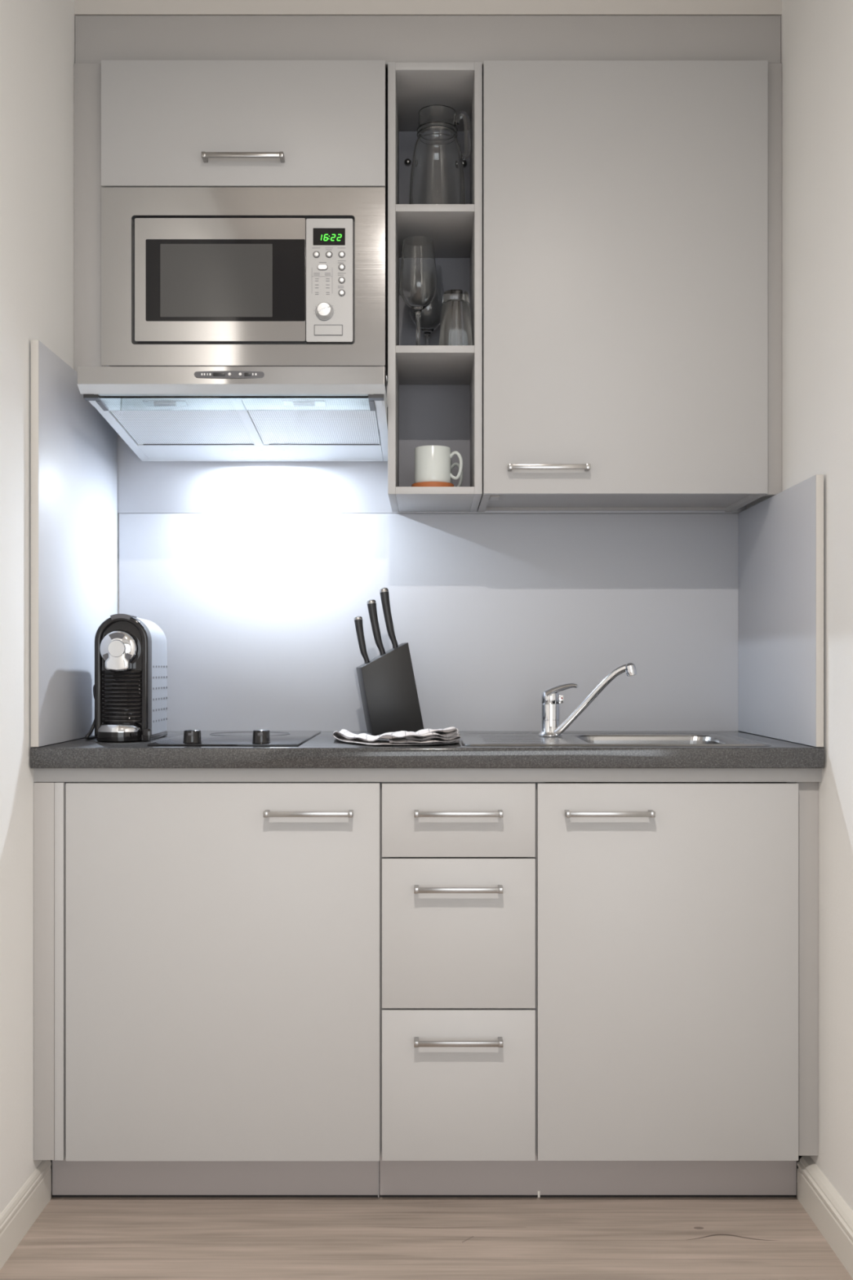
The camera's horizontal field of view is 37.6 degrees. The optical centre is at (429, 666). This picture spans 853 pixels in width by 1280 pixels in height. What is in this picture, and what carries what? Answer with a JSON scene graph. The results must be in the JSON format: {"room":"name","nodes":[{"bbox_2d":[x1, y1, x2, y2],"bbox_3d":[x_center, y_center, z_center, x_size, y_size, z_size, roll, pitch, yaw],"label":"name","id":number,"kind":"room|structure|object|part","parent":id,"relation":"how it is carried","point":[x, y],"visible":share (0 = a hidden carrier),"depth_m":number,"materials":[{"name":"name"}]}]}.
{"room":"kitchen","nodes":[
{"label":"kitchen","id":0,"kind":"room"},
{"bbox_2d":[0,0,75,1213],"bbox_3d":[-0.818,-0.297,1.676,0.120,2.700,2.592,0,0,0],"label":"wall","id":1,"kind":"structure","parent":0,"point":[37,37],"depth_m":2.32,"materials":[{"name":"white paint"}]},
{"bbox_2d":[0,1160,51,1269],"bbox_3d":[-0.754,1.009,1.429,0.008,0.088,2.098,0,0,0],"label":"baseboard","id":2,"kind":"structure","parent":1,"relation":"attached to","point":[25,1206],"depth_m":2.32,"materials":[{"name":"white paint"}]},
{"bbox_2d":[30,339,117,746],"bbox_3d":[-0.746,-0.233,2.660,0.015,0.768,0.598,0,0,0],"label":"panel","id":3,"kind":"object","parent":1,"relation":"attached to","point":[73,448],"visible":0.8,"depth_m":2.54,"materials":[{"name":"grey"}]},
{"bbox_2d":[117,81,387,613],"bbox_3d":[-0.004,-0.297,3.016,1.707,2.700,0.088,0,0,0],"label":"wall","id":4,"kind":"structure","parent":0,"point":[387,82],"depth_m":2.97,"materials":[{"name":"white paint"}]},
{"bbox_2d":[73,60,387,377],"bbox_3d":[-0.426,-0.951,2.783,0.663,0.664,0.348,0,0,0],"label":"upper cabinet","id":5,"kind":"object","parent":4,"relation":"attached to","point":[165,123],"depth_m":2.64,"materials":[{"name":"grey"}]},
{"bbox_3d":[-0.726,-0.951,2.669,0.061,0.664,0.018,0,0,0],"label":"filler panel","id":6,"kind":"part","parent":5,"relation":"part of","materials":[{"name":"grey laminate"}]},
{"bbox_2d":[76,366,387,461],"bbox_3d":[-0.386,-0.549,2.686,0.597,0.131,0.529,0,0,0],"label":"extractor hood","id":7,"kind":"object","parent":5,"relation":"attached to","point":[162,413],"visible":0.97,"depth_m":2.53,"materials":[{"name":"silver metal"}]},
{"bbox_3d":[-0.386,-0.565,2.526,0.597,0.034,0.198,0,0,0],"label":"panel","id":8,"kind":"part","parent":7,"relation":"part of","materials":[{"name":"silver metal"}]},
{"bbox_3d":[-0.391,-1.069,2.624,0.171,0.011,0.032,0,0,0],"label":"handle","id":9,"kind":"part","parent":5,"relation":"part of","materials":[{"name":"silver metal"}]},
{"bbox_2d":[101,186,385,367],"bbox_3d":[-0.394,-0.823,2.780,0.599,0.376,0.321,0,0,0],"label":"microwave","id":10,"kind":"object","parent":5,"relation":"in","point":[191,276],"visible":1,"depth_m":2.64,"materials":[{"name":"silver metal"}]},
{"bbox_3d":[-0.443,-0.816,2.646,0.360,0.260,0.015,0,0,0],"label":"door","id":11,"kind":"part","parent":10,"relation":"part of","materials":[{"name":"silver metal"}]},
{"bbox_3d":[-0.431,-0.815,2.638,0.336,0.172,0.001,0,0,0],"label":"door glass","id":12,"kind":"part","parent":10,"relation":"part of","materials":[{"name":"black glass"}]},
{"bbox_3d":[-0.222,-0.749,2.629,0.034,0.034,0.017,0,0,0],"label":"knob","id":13,"kind":"part","parent":10,"relation":"part of","materials":[{"name":"silver metal"}]},
{"bbox_3d":[-0.212,-0.815,2.646,0.098,0.260,0.016,0,0,0],"label":"control panel","id":14,"kind":"part","parent":10,"relation":"part of","materials":[{"name":"silver metal"}]},
{"bbox_3d":[-0.394,-1.147,2.649,0.600,0.265,0.018,0,0,0],"label":"door","id":15,"kind":"part","parent":5,"relation":"part of","materials":[{"name":"grey laminate"}]},
{"bbox_2d":[75,15,781,67],"bbox_3d":[-0.004,-1.335,2.675,1.504,0.104,0.018,0,0,0],"label":"board","id":16,"kind":"object","parent":5,"relation":"on","point":[388,38],"visible":0.98,"depth_m":2.67,"materials":[{"name":"grey"}]},
{"bbox_2d":[119,513,739,731],"bbox_3d":[0.000,-0.105,2.964,1.471,0.515,0.010,0,0,0],"label":"backsplash","id":17,"kind":"structure","parent":4,"relation":"attached to","point":[255,613],"depth_m":2.96,"materials":[{"name":"grey"}]},
{"bbox_2d":[117,84,746,513],"bbox_3d":[-0.004,-0.870,2.965,1.504,1.014,0.010,0,0,0],"label":"wall panel","id":18,"kind":"object","parent":4,"relation":"attached to","point":[143,486],"visible":0.04,"depth_m":2.96,"materials":[{"name":"grey paint"}]},
{"bbox_2d":[387,62,482,511],"bbox_3d":[0.011,-0.823,2.803,0.200,0.914,0.308,0,0,0],"label":"open shelf unit","id":19,"kind":"object","parent":4,"relation":"attached to","point":[435,390],"visible":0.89,"depth_m":2.75,"materials":[{"name":"grey laminate"}]},
{"bbox_2d":[399,235,437,345],"bbox_3d":[-0.025,-0.802,2.715,0.083,0.243,0.083,0,0,0],"label":"wine glass","id":20,"kind":"object","parent":19,"relation":"on","point":[418,283],"visible":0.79,"depth_m":2.69,"materials":[{"name":"clear glass"}]},
{"bbox_2d":[408,264,444,345],"bbox_3d":[-0.006,-0.802,2.895,0.083,0.243,0.083,0,0,0],"label":"wine glass","id":21,"kind":"object","parent":19,"relation":"on","point":[430,317],"visible":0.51,"depth_m":2.87,"materials":[{"name":"clear glass"}]},
{"bbox_2d":[411,481,453,486],"bbox_3d":[0.006,-0.388,2.715,0.092,0.014,0.092,0,0,0],"label":"coaster","id":22,"kind":"object","parent":19,"relation":"on","point":[423,483],"visible":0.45,"depth_m":2.67,"materials":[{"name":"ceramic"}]},
{"bbox_2d":[414,445,462,483],"bbox_3d":[0.012,-0.434,2.709,0.079,0.078,0.096,0,0,-43],"label":"mug","id":23,"kind":"object","parent":22,"relation":"on","point":[432,463],"visible":0.82,"depth_m":2.68,"materials":[{"name":"white ceramic"}]},
{"bbox_3d":[0.056,-0.435,2.704,0.032,0.062,0.012,0,0,18],"label":"handle","id":24,"kind":"part","parent":23,"relation":"part of","materials":[{"name":"white ceramic"}]},
{"bbox_3d":[0.011,-0.672,2.801,0.167,0.016,0.302,0,0,0],"label":"shelf","id":25,"kind":"part","parent":19,"relation":"part of","materials":[{"name":"grey laminate"}]},
{"bbox_3d":[0.011,-0.972,2.801,0.167,0.016,0.302,0,0,0],"label":"shelf","id":26,"kind":"part","parent":19,"relation":"part of","materials":[{"name":"grey laminate"}]},
{"bbox_2d":[408,104,471,204],"bbox_3d":[0.017,-1.103,2.768,0.127,0.247,0.127,0,0,40],"label":"glass jug","id":27,"kind":"object","parent":19,"relation":"on","point":[437,171],"visible":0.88,"depth_m":2.72,"materials":[{"name":"clear glass"}]},
{"bbox_3d":[0.071,-1.173,2.764,0.040,0.108,0.015,0,0,0],"label":"handle","id":28,"kind":"part","parent":27,"relation":"part of","materials":[{"name":"clear glass"}]},
{"bbox_2d":[439,288,472,345],"bbox_3d":[0.056,-0.745,2.710,0.075,0.129,0.075,0,0,0],"label":"tumbler","id":29,"kind":"object","parent":19,"relation":"on","point":[455,326],"visible":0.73,"depth_m":2.68,"materials":[{"name":"clear glass"}]},
{"bbox_3d":[0.011,-0.388,2.868,0.092,0.014,0.092,0,0,0],"label":"coaster","id":30,"kind":"object","parent":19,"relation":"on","visible":0},
{"bbox_2d":[450,461,462,486],"bbox_3d":[0.017,-0.434,2.862,0.079,0.078,0.096,0,0,-43],"label":"mug","id":31,"kind":"object","parent":30,"relation":"on","point":[454,464],"visible":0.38,"depth_m":2.85,"materials":[{"name":"white ceramic"}]},
{"bbox_2d":[477,60,782,511],"bbox_3d":[0.431,-0.824,2.783,0.636,0.918,0.348,0,0,0],"label":"upper cabinet","id":32,"kind":"object","parent":4,"relation":"attached to","point":[625,202],"depth_m":2.64,"materials":[{"name":"grey"}]},
{"bbox_3d":[0.250,-0.418,2.624,0.171,0.011,0.032,0,0,0],"label":"handle","id":33,"kind":"part","parent":32,"relation":"part of","materials":[{"name":"silver metal"}]},
{"bbox_3d":[0.732,-0.824,2.669,0.033,0.917,0.018,0,0,0],"label":"filler panel","id":34,"kind":"part","parent":32,"relation":"part of","materials":[{"name":"grey laminate"}]},
{"bbox_2d":[0,1160,852,1279],"bbox_3d":[0.000,1.103,-0.170,5.200,0.100,6.460,0,0,0],"label":"floor","id":35,"kind":"structure","parent":0,"point":[72,1238],"depth_m":2.30,"materials":[{"name":"brown wood"}]},
{"bbox_2d":[52,782,381,1197],"bbox_3d":[-0.422,0.637,2.648,0.655,0.832,0.584,0,0,0],"label":"base cabinet","id":36,"kind":"object","parent":35,"relation":"on","point":[223,940],"depth_m":2.39,"materials":[{"name":"grey laminate"}]},
{"bbox_2d":[33,782,55,1159],"bbox_3d":[-0.737,0.582,2.398,0.040,0.721,0.018,0,0,0],"label":"filler panel","id":37,"kind":"object","parent":36,"relation":"attached to","point":[43,792],"visible":1,"depth_m":2.39,"materials":[{"name":"grey laminate"}]},
{"bbox_3d":[-0.708,0.582,2.664,0.017,0.721,0.552,0,0,0],"label":"end panel","id":38,"kind":"part","parent":36,"relation":"part of","materials":[{"name":"grey laminate"}]},
{"bbox_3d":[-0.425,0.999,2.487,0.649,0.108,0.017,0,0,0],"label":"plinth","id":39,"kind":"part","parent":36,"relation":"part of","materials":[{"name":"grey laminate"}]},
{"bbox_3d":[-0.230,0.279,2.372,0.168,0.011,0.032,0,0,0],"label":"handle","id":40,"kind":"part","parent":36,"relation":"part of","materials":[{"name":"silver metal"}]},
{"bbox_2d":[30,731,824,768],"bbox_3d":[-0.005,0.172,2.665,1.498,0.039,0.610,0,0,0],"label":"countertop","id":41,"kind":"structure","parent":36,"relation":"on","point":[322,750],"depth_m":2.36,"materials":[{"name":"grey stone"}]},
{"bbox_2d":[84,613,167,742],"bbox_3d":[-0.641,0.022,2.659,0.146,0.261,0.283,0,0,0],"label":"coffee machine","id":42,"kind":"object","parent":41,"relation":"on","point":[130,687],"visible":1,"depth_m":2.56,"materials":[{"name":"grey plastic"}]},
{"bbox_2d":[104,650,132,671],"bbox_3d":[-0.634,-0.013,2.545,0.049,0.046,0.030,0,0,0],"label":"outlet","id":43,"kind":"object","parent":42,"relation":"attached to","point":[114,660],"depth_m":2.53,"materials":[{"name":"silver metal"}]},
{"bbox_2d":[97,731,142,742],"bbox_3d":[-0.633,0.142,2.537,0.091,0.020,0.039,0,0,0],"label":"drip tray","id":44,"kind":"object","parent":42,"relation":"on","point":[102,736],"depth_m":2.52,"materials":[{"name":"black"}]},
{"bbox_2d":[97,721,141,732],"bbox_3d":[-0.633,0.122,2.537,0.089,0.019,0.038,0,0,0],"label":"tray","id":45,"kind":"object","parent":42,"relation":"on","point":[103,726],"depth_m":2.53,"materials":[{"name":"silver metal"}]},
{"bbox_3d":[-0.630,-0.102,2.575,0.043,0.012,0.051,0,0,0],"label":"slider lever","id":46,"kind":"part","parent":42,"relation":"part of","materials":[{"name":"grey plastic"}]},
{"bbox_3d":[-0.630,0.021,2.571,0.110,0.253,0.038,0,0,0],"label":"frame","id":47,"kind":"part","parent":42,"relation":"part of","materials":[{"name":"black plastic"}]},
{"bbox_2d":[146,729,320,746],"bbox_3d":[-0.398,0.138,2.654,0.290,0.030,0.503,0,0,0],"label":"cooktop","id":48,"kind":"object","parent":41,"relation":"in","point":[189,737],"visible":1,"depth_m":2.48,"materials":[{"name":"black glass"}]},
{"bbox_3d":[-0.463,0.136,2.440,0.036,0.025,0.036,0,0,0],"label":"knob","id":49,"kind":"part","parent":48,"relation":"part of","materials":[{"name":"black"}]},
{"bbox_3d":[-0.329,0.136,2.440,0.036,0.025,0.036,0,0,0],"label":"knob","id":50,"kind":"part","parent":48,"relation":"part of","materials":[{"name":"black"}]},
{"bbox_2d":[355,642,424,735],"bbox_3d":[-0.088,0.050,2.797,0.144,0.206,0.064,0,0,-13],"label":"knife block","id":51,"kind":"object","parent":41,"relation":"on","point":[387,682],"visible":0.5,"depth_m":2.77,"materials":[{"name":"black plastic"}]},
{"bbox_2d":[354,616,369,663],"bbox_3d":[-0.151,-0.060,2.783,0.035,0.106,0.015,0,0,-13],"label":"kitchen knife","id":52,"kind":"object","parent":51,"relation":"in","point":[357,620],"visible":0.98,"depth_m":2.78,"materials":[{"name":"black plastic"}]},
{"bbox_2d":[366,599,385,655],"bbox_3d":[-0.119,-0.087,2.790,0.043,0.126,0.016,0,0,-13],"label":"kitchen knife","id":53,"kind":"object","parent":51,"relation":"in","point":[371,606],"visible":0.98,"depth_m":2.78,"materials":[{"name":"black plastic"}]},
{"bbox_2d":[379,587,398,648],"bbox_3d":[-0.091,-0.109,2.796,0.043,0.136,0.016,0,0,-13],"label":"kitchen knife","id":54,"kind":"object","parent":51,"relation":"in","point":[384,595],"visible":0.98,"depth_m":2.79,"materials":[{"name":"black plastic"}]},
{"bbox_2d":[333,726,461,745],"bbox_3d":[-0.069,0.135,2.535,0.263,0.034,0.286,0,0,0],"label":"tea towel","id":55,"kind":"object","parent":41,"relation":"on","point":[451,735],"visible":1,"depth_m":2.44,"materials":[{"name":"fabric"}]},
{"bbox_2d":[538,662,636,736],"bbox_3d":[0.332,0.071,2.669,0.221,0.158,0.053,0,0,33],"label":"tap","id":56,"kind":"object","parent":41,"relation":"on","point":[551,700],"visible":1,"depth_m":2.69,"materials":[{"name":"silver metal"}]},
{"bbox_3d":[0.282,0.051,2.701,0.075,0.033,0.039,0,0,23],"label":"lever","id":57,"kind":"part","parent":56,"relation":"part of","materials":[{"name":"silver metal"}]},
{"bbox_2d":[459,732,771,782],"bbox_3d":[0.363,0.226,2.625,0.600,0.153,0.434,0,0,0],"label":"sink","id":58,"kind":"object","parent":41,"relation":"in","point":[468,739],"visible":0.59,"depth_m":2.72,"materials":[{"name":"silver metal"}]},
{"bbox_2d":[33,768,822,782],"bbox_3d":[-0.007,0.207,2.401,1.513,0.027,0.018,0,0,0],"label":"rail","id":59,"kind":"object","parent":36,"relation":"on","point":[40,775],"visible":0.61,"depth_m":2.39,"materials":[{"name":"grey laminate"}]},
{"bbox_2d":[379,1155,796,1197],"bbox_3d":[0.314,0.999,2.487,0.827,0.108,0.017,0,0,0],"label":"plinth","id":60,"kind":"object","parent":35,"relation":"on","point":[397,1179],"visible":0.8,"depth_m":2.48,"materials":[{"name":"grey laminate"}]},
{"bbox_2d":[381,782,535,1160],"bbox_3d":[0.055,0.582,2.648,0.297,0.722,0.584,0,0,0],"label":"drawer unit","id":61,"kind":"object","parent":60,"relation":"on","point":[458,859],"visible":0.99,"depth_m":2.39,"materials":[{"name":"grey laminate"}]},
{"bbox_3d":[0.054,0.712,2.372,0.168,0.011,0.032,0,0,0],"label":"handle","id":62,"kind":"part","parent":61,"relation":"part of","materials":[{"name":"silver metal"}]},
{"bbox_3d":[0.054,0.422,2.372,0.168,0.011,0.032,0,0,0],"label":"handle","id":63,"kind":"part","parent":61,"relation":"part of","materials":[{"name":"silver metal"}]},
{"bbox_3d":[0.054,0.279,2.372,0.168,0.011,0.032,0,0,0],"label":"handle","id":64,"kind":"part","parent":61,"relation":"part of","materials":[{"name":"silver metal"}]},
{"bbox_3d":[0.055,0.800,2.397,0.293,0.288,0.018,0,0,0],"label":"drawer","id":65,"kind":"part","parent":61,"relation":"part of","materials":[{"name":"grey laminate"}]},
{"bbox_3d":[0.055,0.509,2.397,0.293,0.286,0.018,0,0,0],"label":"drawer","id":66,"kind":"part","parent":61,"relation":"part of","materials":[{"name":"grey laminate"}]},
{"bbox_3d":[0.055,0.293,2.397,0.293,0.140,0.018,0,0,0],"label":"drawer","id":67,"kind":"part","parent":61,"relation":"part of","materials":[{"name":"grey laminate"}]},
{"bbox_2d":[535,782,818,1160],"bbox_3d":[0.477,0.582,2.648,0.545,0.722,0.584,0,0,0],"label":"base cabinet","id":68,"kind":"object","parent":60,"relation":"on","point":[667,913],"depth_m":2.39,"materials":[{"name":"grey laminate"}]},
{"bbox_3d":[0.341,0.279,2.372,0.168,0.011,0.032,0,0,0],"label":"handle","id":69,"kind":"part","parent":68,"relation":"part of","materials":[{"name":"silver metal"}]},
{"bbox_3d":[0.727,0.582,2.420,0.043,0.721,0.018,0,0,0],"label":"filler panel","id":70,"kind":"part","parent":68,"relation":"part of","materials":[{"name":"grey laminate"}]},
{"bbox_2d":[74,0,782,81],"bbox_3d":[-0.004,-1.518,2.818,1.507,0.258,0.308,0,0,0],"label":"wall","id":71,"kind":"structure","parent":0,"point":[82,7],"depth_m":2.66,"materials":[{"name":"grey paint"}]},
{"bbox_2d":[746,0,852,1210],"bbox_3d":[0.809,-0.297,1.676,0.120,2.700,2.592,0,0,0],"label":"wall","id":72,"kind":"structure","parent":0,"point":[817,35],"depth_m":2.35,"materials":[{"name":"white paint"}]},
{"bbox_2d":[738,474,823,746],"bbox_3d":[0.737,-0.106,2.660,0.015,0.514,0.598,0,0,0],"label":"panel","id":73,"kind":"object","parent":72,"relation":"attached to","point":[781,535],"visible":1,"depth_m":2.58,"materials":[{"name":"grey"}]},
{"bbox_2d":[797,1155,852,1278],"bbox_3d":[0.739,1.009,1.429,0.022,0.088,2.098,0,0,0],"label":"baseboard","id":74,"kind":"structure","parent":72,"relation":"attached to","point":[832,1215],"depth_m":2.31,"materials":[{"name":"white paint"}]}
]}

